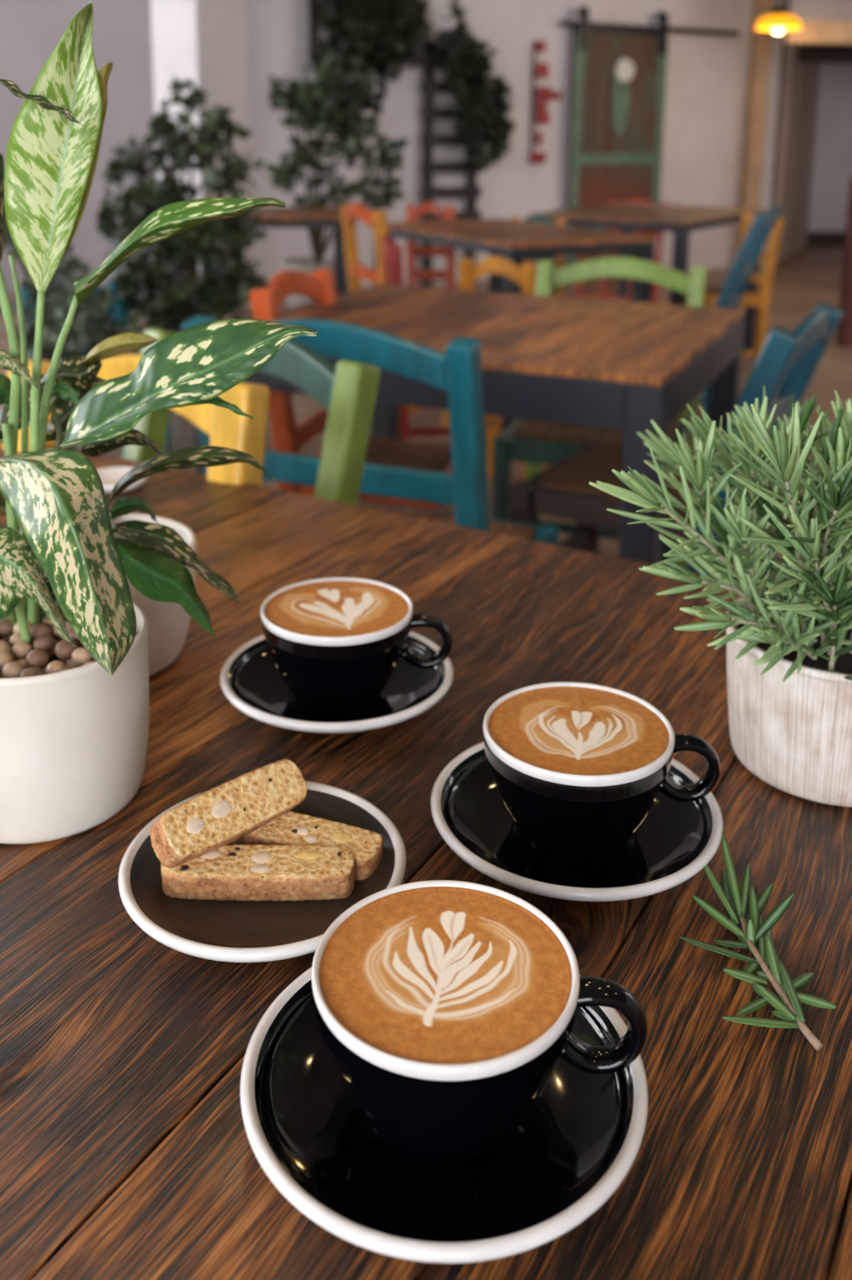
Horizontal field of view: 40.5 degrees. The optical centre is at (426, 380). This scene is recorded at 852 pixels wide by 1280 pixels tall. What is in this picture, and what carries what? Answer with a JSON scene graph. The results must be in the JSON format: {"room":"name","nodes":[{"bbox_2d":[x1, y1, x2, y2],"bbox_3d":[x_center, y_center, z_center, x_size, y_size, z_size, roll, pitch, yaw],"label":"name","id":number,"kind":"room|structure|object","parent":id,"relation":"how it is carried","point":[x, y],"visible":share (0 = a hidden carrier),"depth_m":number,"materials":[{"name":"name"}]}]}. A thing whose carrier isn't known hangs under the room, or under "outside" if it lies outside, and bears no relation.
{"room":"coffee shop","nodes":[
{"label":"coffee shop","id":0,"kind":"room"},
{"bbox_2d":[0,0,157,291],"bbox_3d":[-3.200,-2.249,7.759,3.950,3.300,0.120,1,12,0],"label":"wall","id":1,"kind":"structure","parent":0,"point":[31,30],"depth_m":7.73,"materials":[{"name":"grey paint"}]},
{"bbox_2d":[55,440,121,457],"bbox_3d":[-0.964,0.308,3.136,0.280,0.280,0.280,1,12,0],"label":"pot","id":2,"kind":"object","parent":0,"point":[117,452],"depth_m":3.10,"materials":[{"name":"white ceramic"}]},
{"bbox_2d":[151,0,252,314],"bbox_3d":[-1.372,-2.072,7.023,0.330,3.300,0.500,7,13,26],"label":"column","id":3,"kind":"structure","parent":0,"point":[203,42],"depth_m":6.89,"materials":[{"name":"white paint"}]},
{"bbox_2d":[281,257,334,307],"bbox_3d":[-0.615,-0.478,6.546,0.400,0.400,0.400,1,12,0],"label":"pot","id":4,"kind":"object","parent":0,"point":[306,264],"depth_m":6.41,"materials":[{"name":"orange"}]},
{"bbox_2d":[0,244,851,581],"bbox_3d":[-0.002,0.191,4.643,10.400,0.100,16.000,1,12,0],"label":"floor","id":5,"kind":"structure","parent":0,"point":[811,277],"depth_m":6.93,"materials":[{"name":"wood"}]},
{"bbox_2d":[0,217,140,457],"bbox_3d":[-0.943,-0.003,3.058,0.339,0.922,0.475,1,12,0],"label":"bushy shrub","id":6,"kind":"object","parent":5,"relation":"on","point":[82,334],"visible":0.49,"depth_m":2.92,"materials":[{"name":"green plant"}]},
{"bbox_2d":[20,280,171,457],"bbox_3d":[-1.075,0.004,3.749,0.338,0.618,0.408,-8,15,-36],"label":"chair","id":7,"kind":"object","parent":5,"relation":"on","point":[119,308],"visible":0.12,"depth_m":3.88,"materials":[{"name":"teal paint"}]},
{"bbox_2d":[1,353,269,485],"bbox_3d":[-0.412,0.437,1.170,0.324,0.865,0.477,6,13,23],"label":"chair","id":8,"kind":"object","parent":5,"relation":"on","point":[227,428],"visible":0.12,"depth_m":1.21,"materials":[{"name":"yellow paint"}]},
{"bbox_2d":[163,437,166,453],"bbox_3d":[-0.423,0.368,1.869,0.120,0.705,0.120,1,12,0],"label":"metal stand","id":9,"kind":"object","parent":5,"relation":"on","point":[165,446],"visible":0.02,"depth_m":1.81,"materials":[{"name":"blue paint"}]},
{"bbox_2d":[95,75,269,451],"bbox_3d":[-0.844,-0.385,3.978,0.642,1.285,0.489,2,12,7],"label":"ficus tree","id":10,"kind":"object","parent":5,"relation":"on","point":[171,309],"visible":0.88,"depth_m":3.88,"materials":[{"name":"green plant"}]},
{"bbox_2d":[122,328,380,505],"bbox_3d":[-0.329,0.400,1.330,0.368,0.871,0.442,10,15,36],"label":"chair","id":11,"kind":"object","parent":5,"relation":"on","point":[348,391],"visible":0.2,"depth_m":1.29,"materials":[{"name":"green paint"}]},
{"bbox_2d":[157,206,356,332],"bbox_3d":[-0.773,-0.402,5.342,0.850,0.750,0.700,-1,12,-8],"label":"cafe table","id":12,"kind":"object","parent":5,"relation":"on","point":[271,216],"visible":0.09,"depth_m":5.08,"materials":[{"name":"brown wood"}]},
{"bbox_2d":[264,51,408,307],"bbox_3d":[-0.485,-1.009,6.347,0.781,1.524,0.566,1,12,0],"label":"potted tree","id":13,"kind":"object","parent":5,"relation":"on","point":[314,100],"visible":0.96,"depth_m":6.26,"materials":[{"name":"green plant"}]},
{"bbox_2d":[249,267,453,511],"bbox_3d":[-0.114,0.199,2.364,0.375,0.837,0.368,4,12,14],"label":"chair","id":14,"kind":"object","parent":5,"relation":"on","point":[288,437],"visible":0.31,"depth_m":2.30,"materials":[{"name":"orange paint"}]},
{"bbox_2d":[182,315,559,545],"bbox_3d":[-0.061,0.298,1.844,0.438,0.862,0.474,6,13,22],"label":"chair","id":15,"kind":"object","parent":5,"relation":"on","point":[459,371],"visible":0.29,"depth_m":1.54,"materials":[{"name":"teal paint"}]},
{"bbox_2d":[340,202,488,458],"bbox_3d":[-0.038,-0.178,4.032,0.446,0.879,0.378,-4,13,-21],"label":"chair","id":16,"kind":"object","parent":5,"relation":"on","point":[376,220],"visible":0.28,"depth_m":3.92,"materials":[{"name":"paint"}]},
{"bbox_2d":[382,236,450,440],"bbox_3d":[0.001,-0.019,3.442,0.267,0.816,0.258,-1,12,-6],"label":"chair","id":17,"kind":"object","parent":5,"relation":"on","point":[393,252],"visible":0.27,"depth_m":3.33,"materials":[{"name":"red paint"}]},
{"bbox_2d":[0,442,851,1279],"bbox_3d":[-0.152,0.642,0.495,1.599,0.750,1.350,8,14,29],"label":"dining table","id":18,"kind":"object","parent":5,"relation":"on","point":[126,1153],"visible":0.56,"depth_m":0.50,"materials":[{"name":"brown wood"}]},
{"bbox_2d":[0,489,196,675],"bbox_3d":[-0.232,0.135,0.790,0.147,0.115,0.131,1,12,0],"label":"plant pot","id":19,"kind":"object","parent":18,"relation":"on","point":[168,623],"visible":0.19,"depth_m":0.77,"materials":[{"name":"white ceramic"}]},
{"bbox_2d":[96,466,147,493],"bbox_3d":[-0.317,0.103,1.177,0.066,0.012,0.066,1,12,0],"label":"dish","id":20,"kind":"object","parent":18,"relation":"on","point":[109,476],"visible":0.36,"depth_m":1.19,"materials":[{"name":"white ceramic"}]},
{"bbox_2d":[0,1,317,844],"bbox_3d":[-0.166,0.022,0.594,0.244,0.419,0.158,7,14,29],"label":"houseplant","id":21,"kind":"object","parent":18,"relation":"on","point":[73,742],"visible":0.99,"depth_m":0.58,"materials":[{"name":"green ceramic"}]},
{"bbox_2d":[0,670,4,678],"bbox_3d":[-0.226,0.155,0.603,0.010,0.009,0.011,1,12,0],"label":"pebble","id":22,"kind":"object","parent":21,"relation":"on","point":[1,673],"visible":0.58,"depth_m":0.60,"materials":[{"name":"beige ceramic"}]},
{"bbox_2d":[0,649,13,670],"bbox_3d":[-0.222,0.146,0.605,0.012,0.010,0.012,1,12,0],"label":"pebble","id":23,"kind":"object","parent":22,"relation":"on","point":[6,657],"visible":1,"depth_m":0.60,"materials":[{"name":"beige stone"}]},
{"bbox_2d":[0,618,12,636],"bbox_3d":[-0.234,0.138,0.644,0.011,0.009,0.011,1,12,0],"label":"pebble","id":24,"kind":"object","parent":21,"relation":"on","point":[6,630],"visible":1,"depth_m":0.64,"materials":[{"name":"brown stone"}]},
{"bbox_2d":[0,638,12,647],"bbox_3d":[-0.233,0.148,0.638,0.012,0.009,0.010,1,12,0],"label":"pebble","id":25,"kind":"object","parent":21,"relation":"on","point":[6,640],"visible":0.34,"depth_m":0.64,"materials":[{"name":"brown stone"}]},
{"bbox_2d":[1,662,24,678],"bbox_3d":[-0.212,0.149,0.592,0.011,0.009,0.011,1,12,0],"label":"pebble","id":26,"kind":"object","parent":21,"relation":"on","point":[11,669],"visible":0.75,"depth_m":0.59,"materials":[{"name":"beige stone"}]},
{"bbox_2d":[10,653,22,662],"bbox_3d":[-0.222,0.151,0.620,0.010,0.009,0.012,1,12,0],"label":"pebble","id":27,"kind":"object","parent":21,"relation":"on","point":[15,659],"visible":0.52,"depth_m":0.62,"materials":[{"name":"brown stone"}]},
{"bbox_2d":[11,641,32,657],"bbox_3d":[-0.216,0.144,0.618,0.010,0.008,0.010,1,12,0],"label":"pebble","id":28,"kind":"object","parent":27,"relation":"on","point":[21,649],"visible":1,"depth_m":0.61,"materials":[{"name":"beige stone"}]},
{"bbox_2d":[15,657,29,669],"bbox_3d":[-0.214,0.153,0.612,0.012,0.010,0.013,1,12,0],"label":"pebble","id":29,"kind":"object","parent":21,"relation":"on","point":[22,661],"visible":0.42,"depth_m":0.61,"materials":[{"name":"beige stone"}]},
{"bbox_2d":[25,648,49,667],"bbox_3d":[-0.204,0.146,0.606,0.012,0.010,0.013,1,12,0],"label":"pebble","id":30,"kind":"object","parent":21,"relation":"on","point":[39,658],"visible":0.85,"depth_m":0.60,"materials":[{"name":"brown stone"}]},
{"bbox_2d":[42,662,49,674],"bbox_3d":[-0.199,0.154,0.612,0.010,0.008,0.010,1,12,0],"label":"pebble","id":31,"kind":"object","parent":21,"relation":"on","point":[44,668],"visible":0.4,"depth_m":0.61,"materials":[{"name":"brown stone"}]},
{"bbox_2d":[41,614,53,626],"bbox_3d":[-0.212,0.137,0.652,0.010,0.009,0.012,1,12,0],"label":"pebble","id":32,"kind":"object","parent":21,"relation":"on","point":[45,620],"visible":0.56,"depth_m":0.65,"materials":[{"name":"brown stone"}]},
{"bbox_2d":[48,640,58,657],"bbox_3d":[-0.207,0.148,0.636,0.012,0.010,0.012,1,12,0],"label":"pebble","id":33,"kind":"object","parent":21,"relation":"on","point":[51,653],"visible":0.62,"depth_m":0.63,"materials":[{"name":"brown stone"}]},
{"bbox_2d":[29,622,53,640],"bbox_3d":[-0.212,0.139,0.637,0.013,0.010,0.012,1,12,0],"label":"pebble","id":34,"kind":"object","parent":33,"relation":"on","point":[40,628],"visible":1,"depth_m":0.63,"materials":[{"name":"brown stone"}]},
{"bbox_2d":[53,634,62,641],"bbox_3d":[-0.206,0.145,0.647,0.013,0.010,0.011,1,12,0],"label":"pebble","id":35,"kind":"object","parent":21,"relation":"on","point":[58,638],"visible":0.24,"depth_m":0.64,"materials":[{"name":"brown stone"}]},
{"bbox_2d":[52,620,72,637],"bbox_3d":[-0.203,0.138,0.644,0.012,0.010,0.011,1,12,0],"label":"pebble","id":36,"kind":"object","parent":35,"relation":"on","point":[69,628],"visible":0.35,"depth_m":0.64,"materials":[{"name":"beige stone"}]},
{"bbox_2d":[60,608,66,620],"bbox_3d":[-0.210,0.134,0.663,0.010,0.009,0.011,1,12,0],"label":"pebble","id":37,"kind":"object","parent":21,"relation":"on","point":[61,611],"visible":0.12,"depth_m":0.66,"materials":[{"name":"brown stone"}]},
{"bbox_2d":[54,639,77,659],"bbox_3d":[-0.192,0.144,0.617,0.012,0.010,0.014,1,12,0],"label":"pebble","id":38,"kind":"object","parent":21,"relation":"on","point":[64,650],"visible":0.82,"depth_m":0.61,"materials":[{"name":"brown stone"}]},
{"bbox_2d":[65,665,76,669],"bbox_3d":[-0.187,0.155,0.608,0.009,0.008,0.011,1,12,0],"label":"pebble","id":39,"kind":"object","parent":21,"relation":"on","point":[71,667],"visible":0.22,"depth_m":0.61,"materials":[{"name":"brown stone"}]},
{"bbox_2d":[65,657,83,667],"bbox_3d":[-0.188,0.151,0.620,0.012,0.010,0.013,1,12,0],"label":"pebble","id":40,"kind":"object","parent":21,"relation":"on","point":[68,662],"visible":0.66,"depth_m":0.61,"materials":[{"name":"brown stone"}]},
{"bbox_2d":[71,647,92,664],"bbox_3d":[-0.182,0.146,0.611,0.011,0.009,0.010,1,12,0],"label":"pebble","id":41,"kind":"object","parent":21,"relation":"on","point":[80,655],"visible":0.84,"depth_m":0.61,"materials":[{"name":"beige stone"}]},
{"bbox_3d":[-0.221,0.146,0.643,0.011,0.010,0.013,1,12,0],"label":"pebble","id":42,"kind":"object","parent":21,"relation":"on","visible":0},
{"bbox_2d":[13,619,33,634],"bbox_3d":[-0.223,0.138,0.641,0.012,0.010,0.014,1,12,0],"label":"pebble","id":43,"kind":"object","parent":42,"relation":"on","point":[15,628],"visible":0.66,"depth_m":0.64,"materials":[{"name":"beige stone"}]},
{"bbox_3d":[-0.194,0.150,0.630,0.011,0.009,0.012,1,12,0],"label":"pebble","id":44,"kind":"object","parent":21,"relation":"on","visible":0},
{"bbox_2d":[68,628,83,646],"bbox_3d":[-0.190,0.140,0.633,0.014,0.011,0.012,1,12,0],"label":"pebble","id":45,"kind":"object","parent":44,"relation":"on","point":[72,633],"visible":0.31,"depth_m":0.63,"materials":[{"name":"brown stone"}]},
{"bbox_3d":[-0.211,0.150,0.625,0.012,0.011,0.014,1,12,0],"label":"pebble","id":46,"kind":"object","parent":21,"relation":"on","visible":0},
{"bbox_2d":[32,634,55,652],"bbox_3d":[-0.206,0.142,0.625,0.011,0.009,0.012,1,12,0],"label":"pebble","id":47,"kind":"object","parent":46,"relation":"on","point":[46,642],"visible":0.97,"depth_m":0.62,"materials":[{"name":"brown stone"}]},
{"bbox_3d":[-0.224,0.149,0.632,0.011,0.008,0.010,1,12,0],"label":"pebble","id":48,"kind":"object","parent":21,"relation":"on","visible":0},
{"bbox_2d":[9,632,21,647],"bbox_3d":[-0.222,0.142,0.629,0.009,0.008,0.011,1,12,0],"label":"pebble","id":49,"kind":"object","parent":48,"relation":"on","point":[15,638],"visible":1,"depth_m":0.62,"materials":[{"name":"beige stone"}]},
{"bbox_3d":[-0.172,0.156,0.600,0.012,0.010,0.012,1,12,0],"label":"pebble","id":50,"kind":"object","parent":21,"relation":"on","visible":0},
{"bbox_2d":[82,661,94,666],"bbox_3d":[-0.173,0.149,0.596,0.010,0.008,0.010,1,12,0],"label":"pebble","id":51,"kind":"object","parent":50,"relation":"on","point":[88,662],"visible":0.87,"depth_m":0.59,"materials":[{"name":"beige stone"}]},
{"bbox_3d":[-0.205,0.159,0.588,0.012,0.009,0.010,1,12,0],"label":"pebble","id":52,"kind":"object","parent":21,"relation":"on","visible":0},
{"bbox_2d":[19,666,45,677],"bbox_3d":[-0.200,0.151,0.586,0.013,0.010,0.011,1,12,0],"label":"pebble","id":53,"kind":"object","parent":52,"relation":"on","point":[32,671],"visible":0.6,"depth_m":0.58,"materials":[{"name":"brown stone"}]},
{"bbox_3d":[-0.233,0.152,0.615,0.011,0.010,0.012,1,12,0],"label":"pebble","id":54,"kind":"object","parent":21,"relation":"on","visible":0},
{"bbox_2d":[0,640,11,653],"bbox_3d":[-0.227,0.144,0.615,0.013,0.010,0.013,1,12,0],"label":"pebble","id":55,"kind":"object","parent":54,"relation":"on","point":[3,645],"visible":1,"depth_m":0.61,"materials":[{"name":"beige stone"}]},
{"bbox_2d":[118,781,406,962],"bbox_3d":[-0.077,0.236,0.551,0.135,0.021,0.135,7,13,26],"label":"plate","id":56,"kind":"object","parent":18,"relation":"on","point":[221,931],"visible":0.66,"depth_m":0.53,"materials":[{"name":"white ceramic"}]},
{"bbox_2d":[160,844,355,901],"bbox_3d":[-0.079,0.233,0.547,0.092,0.017,0.026,1,12,0],"label":"biscotto","id":57,"kind":"object","parent":56,"relation":"on","point":[236,872],"visible":0.98,"depth_m":0.54,"materials":[{"name":"beige food"}]},
{"bbox_2d":[150,758,306,868],"bbox_3d":[-0.095,0.210,0.562,0.079,0.029,0.029,-11,17,-43],"label":"biscotto","id":58,"kind":"object","parent":57,"relation":"on","point":[215,818],"visible":1,"depth_m":0.55,"materials":[{"name":"beige food"}]},
{"bbox_2d":[232,811,383,879],"bbox_3d":[-0.059,0.228,0.570,0.079,0.017,0.025,6,13,22],"label":"biscotto","id":59,"kind":"object","parent":56,"relation":"on","point":[292,828],"visible":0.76,"depth_m":0.56,"materials":[{"name":"beige food"}]},
{"bbox_2d":[220,631,453,733],"bbox_3d":[-0.057,0.195,0.739,0.148,0.024,0.148,-11,16,-42],"label":"saucer","id":60,"kind":"object","parent":18,"relation":"on","point":[251,680],"visible":0.54,"depth_m":0.73,"materials":[{"name":"black ceramic"}]},
{"bbox_2d":[260,577,453,715],"bbox_3d":[-0.052,0.171,0.737,0.107,0.061,0.096,-8,15,-36],"label":"coffee cup","id":61,"kind":"object","parent":60,"relation":"on","point":[326,675],"visible":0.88,"depth_m":0.70,"materials":[{"name":"black ceramic"}]},
{"bbox_2d":[265,580,408,636],"bbox_3d":[-0.056,0.149,0.729,0.090,0.013,0.090,4,13,16],"label":"latte","id":62,"kind":"object","parent":61,"relation":"in","point":[335,608],"visible":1,"depth_m":0.73,"materials":[{"name":"brown liquid"}]},
{"bbox_2d":[240,967,648,1263],"bbox_3d":[0.006,0.262,0.426,0.148,0.024,0.148,12,16,42],"label":"saucer","id":63,"kind":"object","parent":18,"relation":"on","point":[582,1136],"visible":0.56,"depth_m":0.40,"materials":[{"name":"black ceramic"}]},
{"bbox_2d":[311,880,647,1168],"bbox_3d":[0.011,0.239,0.425,0.107,0.061,0.096,-8,15,-34],"label":"coffee cup","id":64,"kind":"object","parent":63,"relation":"on","point":[437,1116],"visible":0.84,"depth_m":0.39,"materials":[{"name":"black ceramic"}]},
{"bbox_2d":[320,886,571,1064],"bbox_3d":[0.007,0.217,0.417,0.090,0.013,0.090,-3,13,-16],"label":"latte","id":65,"kind":"object","parent":64,"relation":"in","point":[433,975],"visible":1,"depth_m":0.41,"materials":[{"name":"brown liquid"}]},
{"bbox_2d":[431,742,723,902],"bbox_3d":[0.076,0.227,0.595,0.148,0.024,0.148,-11,16,-42],"label":"saucer","id":66,"kind":"object","parent":18,"relation":"on","point":[675,840],"visible":0.55,"depth_m":0.58,"materials":[{"name":"black ceramic"}]},
{"bbox_2d":[483,681,720,865],"bbox_3d":[0.081,0.203,0.593,0.107,0.061,0.096,-9,15,-37],"label":"coffee cup","id":67,"kind":"object","parent":66,"relation":"on","point":[564,818],"visible":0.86,"depth_m":0.56,"materials":[{"name":"black ceramic"}]},
{"bbox_2d":[488,686,668,775],"bbox_3d":[0.077,0.182,0.585,0.090,0.013,0.090,4,13,16],"label":"latte","id":68,"kind":"object","parent":67,"relation":"in","point":[569,730],"visible":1,"depth_m":0.58,"materials":[{"name":"brown liquid"}]},
{"bbox_2d":[589,385,851,807],"bbox_3d":[0.240,0.108,0.648,0.270,0.237,0.266,4,13,16],"label":"rosemary","id":69,"kind":"object","parent":18,"relation":"on","point":[788,642],"visible":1,"depth_m":0.61,"materials":[{"name":"plant"}]},
{"bbox_2d":[680,831,835,1050],"bbox_3d":[0.141,0.245,0.515,0.057,0.022,0.114,1,12,0],"label":"rosemary sprig","id":70,"kind":"object","parent":18,"relation":"on","point":[735,902],"visible":1,"depth_m":0.51,"materials":[{"name":"green plant"}]},
{"bbox_2d":[405,200,455,289],"bbox_3d":[0.028,-0.331,4.880,0.208,0.824,0.354,-1,12,-6],"label":"chair","id":71,"kind":"object","parent":5,"relation":"on","point":[412,214],"visible":0.27,"depth_m":4.94,"materials":[{"name":"orange paint"}]},
{"bbox_2d":[421,40,481,285],"bbox_3d":[0.181,-1.583,8.514,0.505,1.755,0.058,-5,13,-26],"label":"ladder rack","id":72,"kind":"object","parent":5,"relation":"on","point":[429,85],"visible":0.58,"depth_m":8.45,"materials":[{"name":"black metal"}]},
{"bbox_2d":[422,0,519,172],"bbox_3d":[0.344,-2.156,8.262,0.727,1.323,0.361,-4,13,-22],"label":"trailing vine","id":73,"kind":"object","parent":72,"relation":"hanging from","point":[468,67],"visible":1,"depth_m":8.26,"materials":[{"name":"green plant"}]},
{"bbox_2d":[194,284,745,564],"bbox_3d":[0.121,0.249,2.346,0.860,0.750,0.780,6,13,23],"label":"cafe table","id":74,"kind":"object","parent":5,"relation":"on","point":[626,366],"visible":0.61,"depth_m":2.04,"materials":[{"name":"brown wood"}]},
{"bbox_2d":[457,256,551,480],"bbox_3d":[0.257,-0.013,3.543,0.228,0.767,0.373,5,13,20],"label":"chair","id":75,"kind":"object","parent":5,"relation":"on","point":[468,273],"visible":0.23,"depth_m":3.33,"materials":[{"name":"paint"}]},
{"bbox_2d":[373,218,654,433],"bbox_3d":[0.301,-0.210,4.503,0.620,0.750,1.000,-6,14,-29],"label":"cafe table","id":76,"kind":"object","parent":5,"relation":"on","point":[511,240],"visible":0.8,"depth_m":4.17,"materials":[{"name":"brown wood"}]},
{"bbox_2d":[511,213,564,297],"bbox_3d":[0.472,-0.322,5.001,0.238,0.766,0.353,2,12,6],"label":"chair","id":77,"kind":"object","parent":5,"relation":"on","point":[536,218],"visible":0.23,"depth_m":5.06,"materials":[{"name":"paint"}]},
{"bbox_2d":[491,256,706,568],"bbox_3d":[0.411,0.140,2.715,0.408,0.816,0.483,4,13,16],"label":"chair","id":78,"kind":"object","parent":5,"relation":"on","point":[535,443],"visible":0.35,"depth_m":2.60,"materials":[{"name":"green paint"}]},
{"bbox_2d":[575,199,667,303],"bbox_3d":[1.065,-0.593,6.304,0.338,0.764,0.473,7,14,29],"label":"chair","id":79,"kind":"object","parent":5,"relation":"on","point":[659,235],"visible":0.32,"depth_m":6.33,"materials":[{"name":"orange paint"}]},
{"bbox_2d":[528,203,764,350],"bbox_3d":[1.092,-0.450,5.665,0.750,0.750,1.150,8,14,31],"label":"cafe table","id":80,"kind":"object","parent":5,"relation":"on","point":[681,220],"visible":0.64,"depth_m":5.29,"materials":[{"name":"brown wood"}]},
{"bbox_2d":[508,302,843,575],"bbox_3d":[0.476,0.245,2.245,0.515,0.810,0.386,8,14,29],"label":"chair","id":81,"kind":"object","parent":5,"relation":"on","point":[788,362],"visible":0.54,"depth_m":2.17,"materials":[{"name":"teal paint"}]},
{"bbox_2d":[685,211,783,396],"bbox_3d":[1.317,-0.332,5.021,0.325,0.795,0.278,-2,12,-14],"label":"chair","id":82,"kind":"object","parent":5,"relation":"on","point":[761,299],"visible":0.41,"depth_m":4.91,"materials":[{"name":"paint"}]},
{"bbox_2d":[696,204,782,452],"bbox_3d":[0.971,-0.206,4.220,0.540,0.876,0.418,6,13,22],"label":"chair","id":83,"kind":"object","parent":5,"relation":"on","point":[735,286],"visible":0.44,"depth_m":3.95,"materials":[{"name":"teal paint"}]},
{"bbox_2d":[835,177,851,347],"bbox_3d":[2.312,-0.628,6.200,0.110,0.900,0.110,1,12,0],"label":"timber post","id":84,"kind":"object","parent":5,"relation":"on","point":[844,331],"visible":1,"depth_m":6.21,"materials":[{"name":"red wood"}]},
{"bbox_2d":[246,0,785,287],"bbox_3d":[0.652,-2.412,8.716,5.199,3.300,0.120,-5,13,-26],"label":"wall","id":85,"kind":"structure","parent":0,"point":[707,75],"depth_m":8.80,"materials":[{"name":"white paint"}]},
{"bbox_2d":[310,0,431,122],"bbox_3d":[-0.384,-2.263,7.887,0.911,1.030,0.440,-4,13,-22],"label":"hanging plant","id":86,"kind":"object","parent":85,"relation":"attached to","point":[370,35],"visible":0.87,"depth_m":7.81,"materials":[{"name":"green plant"}]},
{"bbox_2d":[308,0,446,67],"bbox_3d":[-0.248,-2.495,8.029,1.210,0.596,0.060,-5,13,-26],"label":"trellis","id":87,"kind":"object","parent":85,"relation":"attached to","point":[313,30],"visible":0.36,"depth_m":7.80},
{"bbox_2d":[529,40,561,163],"bbox_3d":[0.916,-2.114,8.799,0.249,0.903,0.044,-5,13,-26],"label":"wall sign","id":88,"kind":"object","parent":85,"relation":"attached to","point":[540,70],"visible":1,"depth_m":8.77,"materials":[{"name":"metal"}]},
{"bbox_2d":[564,5,668,266],"bbox_3d":[1.503,-1.871,9.077,0.859,2.010,0.085,-5,13,-26],"label":"sliding door","id":89,"kind":"structure","parent":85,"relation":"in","point":[619,75],"depth_m":9.02,"materials":[{"name":"green paint"}]},
{"bbox_2d":[560,20,739,36],"bbox_3d":[1.777,-2.766,9.094,1.728,0.045,0.051,-5,13,-26],"label":"door track","id":90,"kind":"object","parent":85,"relation":"attached to","point":[562,23],"visible":0.88,"depth_m":9.13,"materials":[{"name":"black metal"}]},
{"bbox_2d":[735,0,774,252],"bbox_3d":[2.746,-2.570,9.568,0.116,3.300,0.300,1,12,0],"label":"pillar","id":91,"kind":"structure","parent":85,"relation":"attached to","point":[760,45],"depth_m":9.53,"materials":[{"name":"brown wood"}]},
{"bbox_2d":[770,0,787,206],"bbox_3d":[3.028,-2.663,10.018,0.114,3.300,0.120,1,12,0],"label":"trim","id":92,"kind":"structure","parent":85,"relation":"attached to","point":[784,46],"depth_m":10.04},
{"bbox_2d":[725,592,851,807],"bbox_3d":[0.236,0.182,0.671,0.127,0.082,0.127,1,12,0],"label":"pot","id":93,"kind":"object","parent":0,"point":[793,731],"depth_m":0.63,"materials":[{"name":"ceramic"}]},
{"bbox_2d":[773,44,820,261],"bbox_3d":[3.517,-2.844,10.888,0.120,3.300,1.468,7,14,27],"label":"wall","id":94,"kind":"structure","parent":0,"point":[794,72],"depth_m":10.77,"materials":[{"name":"beige paint"}]},
{"bbox_2d":[791,62,809,254],"bbox_3d":[3.545,-2.842,10.878,0.093,3.300,0.080,1,12,0],"label":"trim","id":95,"kind":"structure","parent":94,"relation":"attached to","point":[807,68],"depth_m":10.99,"materials":[{"name":"brown wood"}]},
{"bbox_2d":[797,44,851,62],"bbox_3d":[4.404,-2.961,10.452,2.200,0.170,0.100,1,12,0],"label":"trim","id":96,"kind":"structure","parent":94,"relation":"attached to","point":[806,53],"depth_m":10.41,"materials":[{"name":"brown wood"}]},
{"bbox_2d":[786,0,851,21],"bbox_3d":[3.873,-3.247,8.193,2.500,1.377,0.100,1,12,0],"label":"wall","id":97,"kind":"structure","parent":0,"point":[804,10],"depth_m":8.27,"materials":[{"name":"grey paint"}]},
{"bbox_2d":[783,21,851,44],"bbox_3d":[3.864,-2.501,8.353,2.500,0.150,0.160,1,12,0],"label":"trim","id":98,"kind":"structure","parent":97,"relation":"attached to","point":[811,33],"depth_m":8.28,"materials":[{"name":"beige wood"}]},
{"bbox_2d":[807,62,851,231],"bbox_3d":[3.784,-3.061,11.915,2.700,3.300,0.120,1,12,0],"label":"doorway","id":99,"kind":"structure","parent":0,"point":[832,164],"depth_m":12.00,"materials":[{"name":"white paint"}]},
{"bbox_2d":[806,231,845,245],"bbox_3d":[3.917,-1.493,12.147,2.200,0.140,0.030,1,12,0],"label":"baseboard","id":100,"kind":"structure","parent":99,"relation":"attached to","point":[813,238],"depth_m":12.13,"materials":[{"name":"brown wood"}]},
{"bbox_3d":[0.035,-3.134,3.932,10.400,0.100,16.000,1,12,0],"label":"ceiling","id":101,"kind":"structure","parent":0,"visible":0},
{"bbox_2d":[755,0,801,33],"bbox_3d":[2.408,-3.093,7.718,0.304,1.491,0.304,1,12,0],"label":"pendant lamp","id":102,"kind":"object","parent":101,"relation":"hanging from","point":[779,20],"visible":1,"depth_m":7.78,"materials":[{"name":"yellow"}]},
{"bbox_3d":[-0.196,0.158,0.594,0.010,0.009,0.011,1,12,0],"label":"pebble","id":103,"kind":"object","parent":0,"visible":0},
{"bbox_2d":[45,660,65,674],"bbox_3d":[-0.191,0.149,0.597,0.010,0.008,0.011,1,12,0],"label":"pebble","id":104,"kind":"object","parent":103,"relation":"on","point":[55,666],"visible":0.62,"depth_m":0.59,"materials":[{"name":"beige stone"}]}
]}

